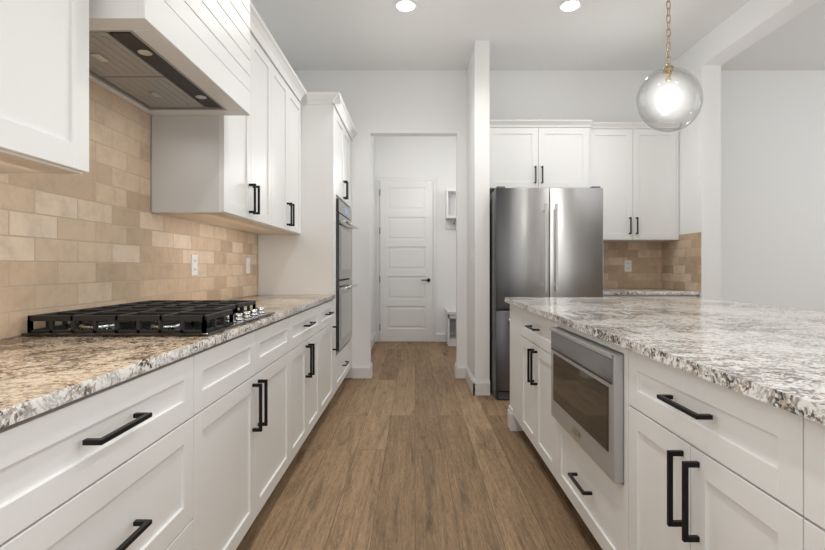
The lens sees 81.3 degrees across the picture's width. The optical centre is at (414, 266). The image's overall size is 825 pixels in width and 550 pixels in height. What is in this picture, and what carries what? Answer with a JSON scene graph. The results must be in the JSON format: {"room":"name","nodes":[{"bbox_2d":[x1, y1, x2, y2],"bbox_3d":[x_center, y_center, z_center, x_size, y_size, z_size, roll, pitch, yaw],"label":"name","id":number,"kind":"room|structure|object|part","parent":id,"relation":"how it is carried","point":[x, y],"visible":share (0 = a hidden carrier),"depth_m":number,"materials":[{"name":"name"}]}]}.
{"room":"kitchen","nodes":[
{"label":"kitchen","id":0,"kind":"room"},
{"bbox_2d":[0,80,257,339],"bbox_3d":[-1.307,-0.437,1.210,0.126,3.140,7.620,0,0,0],"label":"tile backsplash","id":1,"kind":"structure","parent":0,"point":[99,234],"depth_m":1.94,"materials":[{"name":"beige tile"}]},
{"bbox_2d":[0,0,88,173],"bbox_3d":[-1.043,-0.811,0.714,0.398,1.112,1.228,0,0,0],"label":"upper cabinet","id":2,"kind":"object","parent":1,"relation":"attached to","point":[44,86],"visible":1,"depth_m":1.19,"materials":[{"name":"white wood"}]},
{"bbox_2d":[89,0,250,115],"bbox_3d":[-1.008,-1.040,1.816,0.469,0.656,0.884,0,0,0],"label":"range hood","id":3,"kind":"object","parent":1,"relation":"attached to","point":[171,57],"visible":0.92,"depth_m":1.79,"materials":[{"name":"white painted wood"},{"name":"stainless steel"}]},
{"bbox_2d":[191,255,197,275],"bbox_3d":[-1.240,-0.009,2.700,0.008,0.115,0.072,0,0,0],"label":"electrical outlet plate","id":4,"kind":"object","parent":1,"relation":"attached to","point":[194,265],"visible":1,"depth_m":2.69,"materials":[{"name":"white plastic"}]},
{"bbox_2d":[151,21,278,228],"bbox_3d":[-1.071,-0.774,2.665,0.342,1.034,0.809,0,0,0],"label":"upper cabinet","id":5,"kind":"object","parent":1,"relation":"attached to","point":[241,173],"depth_m":2.37,"materials":[{"name":"white wood"}]},
{"bbox_2d":[246,258,249,273],"bbox_3d":[-1.238,-0.009,3.570,0.011,0.115,0.072,0,0,0],"label":"electrical outlet plate","id":6,"kind":"object","parent":1,"relation":"attached to","point":[247,265],"visible":1,"depth_m":3.55,"materials":[{"name":"white plastic"}]},
{"bbox_2d":[234,69,301,234],"bbox_3d":[-1.071,-0.774,3.374,0.342,1.034,0.848,0,0,0],"label":"upper cabinet","id":7,"kind":"object","parent":1,"relation":"attached to","point":[289,101],"depth_m":3.44,"materials":[{"name":"white wood"}]},
{"bbox_2d":[371,136,373,336],"bbox_3d":[-0.680,-0.437,6.220,0.120,3.140,2.400,0,0,0],"label":"wall","id":8,"kind":"structure","parent":0,"point":[372,235],"depth_m":7.00,"materials":[{"name":"white paint"}]},
{"bbox_2d":[355,333,375,376],"bbox_3d":[-0.600,1.065,6.160,0.040,0.135,2.280,0,0,0],"label":"baseboard","id":9,"kind":"structure","parent":8,"relation":"attached to","point":[359,369],"depth_m":4.89,"materials":[{"name":"white wood"}]},
{"bbox_2d":[374,136,455,340],"bbox_3d":[0.590,-0.437,7.360,2.420,3.140,0.120,0,0,0],"label":"wall","id":10,"kind":"structure","parent":0,"point":[414,156],"depth_m":7.30,"materials":[{"name":"white paint"}]},
{"bbox_2d":[376,177,435,341],"bbox_3d":[-0.130,-0.115,7.252,0.910,2.495,0.092,0,0,0],"label":"hall door","id":11,"kind":"structure","parent":10,"relation":"in","point":[405,259],"depth_m":7.27,"materials":[{"name":"white wood"}]},
{"bbox_2d":[445,189,455,228],"bbox_3d":[0.980,-0.857,7.148,1.040,0.560,0.296,0,0,0],"label":"shelf","id":12,"kind":"object","parent":10,"relation":"attached to","point":[450,208],"visible":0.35,"depth_m":7.28,"materials":[{"name":"white wood"}]},
{"bbox_2d":[236,341,601,549],"bbox_3d":[2.875,1.183,2.350,8.850,0.100,10.500,0,0,0],"label":"floor","id":13,"kind":"structure","parent":0,"point":[413,446],"depth_m":2.58,"materials":[{"name":"brown wood"}]},
{"bbox_2d":[0,348,207,549],"bbox_3d":[-0.944,0.691,1.050,0.597,0.884,0.819,0,0,0],"label":"base cabinet","id":14,"kind":"object","parent":13,"relation":"on","point":[199,450],"depth_m":1.04,"materials":[{"name":"white wood"}]},
{"bbox_2d":[0,295,334,428],"bbox_3d":[-0.937,0.233,1.398,0.610,0.030,4.796,0,0,0],"label":"countertop","id":15,"kind":"structure","parent":14,"relation":"on","point":[40,374],"depth_m":1.16,"materials":[{"name":"stone"}]},
{"bbox_2d":[21,300,274,335],"bbox_3d":[-0.940,0.185,1.860,0.584,0.064,0.720,0,0,0],"label":"cooktop","id":16,"kind":"object","parent":15,"relation":"in","point":[177,318],"visible":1,"depth_m":1.62,"materials":[{"name":"black metal"}]},
{"bbox_2d":[208,314,295,549],"bbox_3d":[-0.944,0.691,1.970,0.597,0.884,1.139,0,0,0],"label":"base cabinet","id":17,"kind":"object","parent":13,"relation":"on","point":[252,374],"depth_m":1.87,"materials":[{"name":"white wood"}]},
{"bbox_2d":[258,92,356,394],"bbox_3d":[-0.915,-0.117,4.319,0.653,2.500,1.149,0,0,0],"label":"tall cabinet","id":18,"kind":"object","parent":13,"relation":"on","point":[303,262],"visible":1,"depth_m":3.80,"materials":[{"name":"white wood"}]},
{"bbox_2d":[336,198,357,352],"bbox_3d":[-0.615,0.070,4.346,0.099,1.285,0.839,0,0,0],"label":"wall oven","id":19,"kind":"object","parent":18,"relation":"in","point":[345,226],"visible":0.85,"depth_m":4.18,"materials":[{"name":"grey metal"}]},
{"bbox_2d":[296,303,323,453],"bbox_3d":[-0.944,0.691,2.868,0.597,0.884,0.893,0,0,0],"label":"base cabinet","id":20,"kind":"object","parent":13,"relation":"on","point":[309,322],"depth_m":2.90,"materials":[{"name":"white wood"}]},
{"bbox_2d":[324,300,335,409],"bbox_3d":[-0.944,0.691,3.497,0.597,0.884,0.603,0,0,0],"label":"base cabinet","id":21,"kind":"object","parent":13,"relation":"on","point":[328,306],"depth_m":3.60,"materials":[{"name":"white wood"}]},
{"bbox_2d":[445,309,455,345],"bbox_3d":[0.980,0.883,7.068,1.040,0.500,0.456,0,0,0],"label":"bench","id":22,"kind":"object","parent":13,"relation":"on","point":[450,327],"visible":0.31,"depth_m":6.94,"materials":[{"name":"white wood"}]},
{"bbox_2d":[490,186,602,399],"bbox_3d":[1.135,0.224,4.436,0.910,1.818,0.899,0,0,0],"label":"fridge","id":23,"kind":"object","parent":13,"relation":"on","point":[546,242],"visible":0.62,"depth_m":4.05,"materials":[{"name":"grey metal"}]},
{"bbox_2d":[603,295,697,297],"bbox_3d":[2.069,0.691,4.560,0.886,0.884,0.666,0,0,0],"label":"base cabinet","id":24,"kind":"object","parent":13,"relation":"on","point":[694,296],"visible":0.06,"depth_m":4.26,"materials":[{"name":"white wood"}]},
{"bbox_2d":[603,288,698,294],"bbox_3d":[2.069,0.233,4.566,0.886,0.030,0.653,0,0,0],"label":"countertop","id":25,"kind":"structure","parent":24,"relation":"on","point":[633,291],"depth_m":4.27,"materials":[{"name":"stone"}]},
{"bbox_2d":[508,304,824,549],"bbox_3d":[1.143,0.691,1.850,1.017,0.884,3.164,0,0,0],"label":"kitchen island","id":26,"kind":"object","parent":13,"relation":"on","point":[708,465],"depth_m":1.34,"materials":[{"name":"white wood"}]},
{"bbox_3d":[0.664,0.493,1.915,0.059,0.416,0.722,0,0,0],"label":"microwave drawer","id":27,"kind":"part","parent":26,"relation":"part of","materials":[{"name":"silver metal"}]},
{"bbox_2d":[505,297,824,425],"bbox_3d":[1.320,0.233,1.847,1.360,0.030,3.195,0,0,0],"label":"island countertop","id":28,"kind":"structure","parent":26,"relation":"on","point":[773,355],"depth_m":1.51,"materials":[{"name":"stone"}]},
{"bbox_2d":[467,40,489,379],"bbox_3d":[0.595,-0.437,4.575,0.130,3.140,0.650,0,0,0],"label":"wall","id":29,"kind":"structure","parent":0,"point":[478,213],"depth_m":4.25,"materials":[{"name":"white paint"}]},
{"bbox_2d":[463,365,475,394],"bbox_3d":[0.515,1.065,4.567,0.029,0.135,0.665,0,0,0],"label":"baseboard","id":30,"kind":"structure","parent":29,"relation":"attached to","point":[467,374],"depth_m":4.53,"materials":[{"name":"white wood"}]},
{"bbox_2d":[250,0,824,69],"bbox_3d":[2.875,-2.067,2.350,8.850,0.120,10.500,0,0,0],"label":"ceiling","id":31,"kind":"structure","parent":0,"point":[446,34],"depth_m":4.14,"materials":[{"name":"white paint"}]},
{"bbox_2d":[394,0,416,11],"bbox_3d":[-0.070,-2.002,3.680,0.176,0.009,0.176,0,0,0],"label":"recessed light","id":32,"kind":"object","parent":31,"relation":"in","point":[405,5],"visible":1,"depth_m":3.67,"materials":[{"name":"white"}]},
{"bbox_2d":[558,0,581,11],"bbox_3d":[1.190,-2.002,3.680,0.176,0.009,0.176,0,0,0],"label":"recessed light","id":33,"kind":"object","parent":31,"relation":"in","point":[569,5],"visible":1,"depth_m":3.67,"materials":[{"name":"white"}]},
{"bbox_2d":[636,0,702,132],"bbox_3d":[1.320,-1.357,2.500,0.303,1.299,0.333,0,0,0],"label":"pendant light","id":34,"kind":"object","parent":31,"relation":"hanging from","point":[668,98],"visible":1,"depth_m":2.49,"materials":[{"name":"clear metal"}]},
{"bbox_3d":[1.320,-0.867,2.500,0.303,0.319,0.333,0,0,0],"label":"lamp shade","id":35,"kind":"part","parent":34,"relation":"part of","materials":[{"name":"clear glass"}]},
{"bbox_2d":[294,70,824,377],"bbox_3d":[2.875,-0.437,4.957,8.490,3.140,0.126,0,0,0],"label":"wall","id":36,"kind":"structure","parent":0,"point":[772,187],"depth_m":4.90,"materials":[{"name":"white paint"}]},
{"bbox_2d":[454,362,462,375],"bbox_3d":[1.107,1.065,5.028,1.386,0.135,0.015,0,0,0],"label":"baseboard","id":37,"kind":"structure","parent":36,"relation":"attached to","point":[458,369],"depth_m":4.88,"materials":[{"name":"white wood"}]},
{"bbox_2d":[490,120,592,193],"bbox_3d":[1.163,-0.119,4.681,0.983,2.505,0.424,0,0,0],"label":"upper cabinet","id":38,"kind":"object","parent":36,"relation":"attached to","point":[540,157],"visible":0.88,"depth_m":4.53,"materials":[{"name":"white wood"}]},
{"bbox_2d":[624,260,631,271],"bbox_3d":[2.170,-0.009,4.890,0.072,0.115,0.008,0,0,0],"label":"electrical outlet plate","id":39,"kind":"object","parent":36,"relation":"attached to","point":[627,265],"visible":1,"depth_m":4.89,"materials":[{"name":"white plastic"}]},
{"bbox_2d":[589,122,681,241],"bbox_3d":[2.084,-0.809,4.705,0.855,1.105,0.377,0,0,0],"label":"upper cabinet","id":40,"kind":"object","parent":36,"relation":"attached to","point":[635,171],"visible":0.92,"depth_m":4.58,"materials":[{"name":"white wood"}]},
{"bbox_2d":[662,65,720,299],"bbox_3d":[2.602,-0.320,4.560,0.176,2.905,0.680,0,0,0],"label":"wall","id":41,"kind":"structure","parent":0,"point":[691,258],"depth_m":4.25,"materials":[{"name":"white paint"}]},
{"bbox_2d":[662,0,819,88],"bbox_3d":[2.605,-1.889,1.150,0.170,0.234,7.500,0,0,0],"label":"ceiling beam","id":42,"kind":"structure","parent":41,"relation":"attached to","point":[746,26],"depth_m":3.77,"materials":[{"name":"white paint"}]}
]}

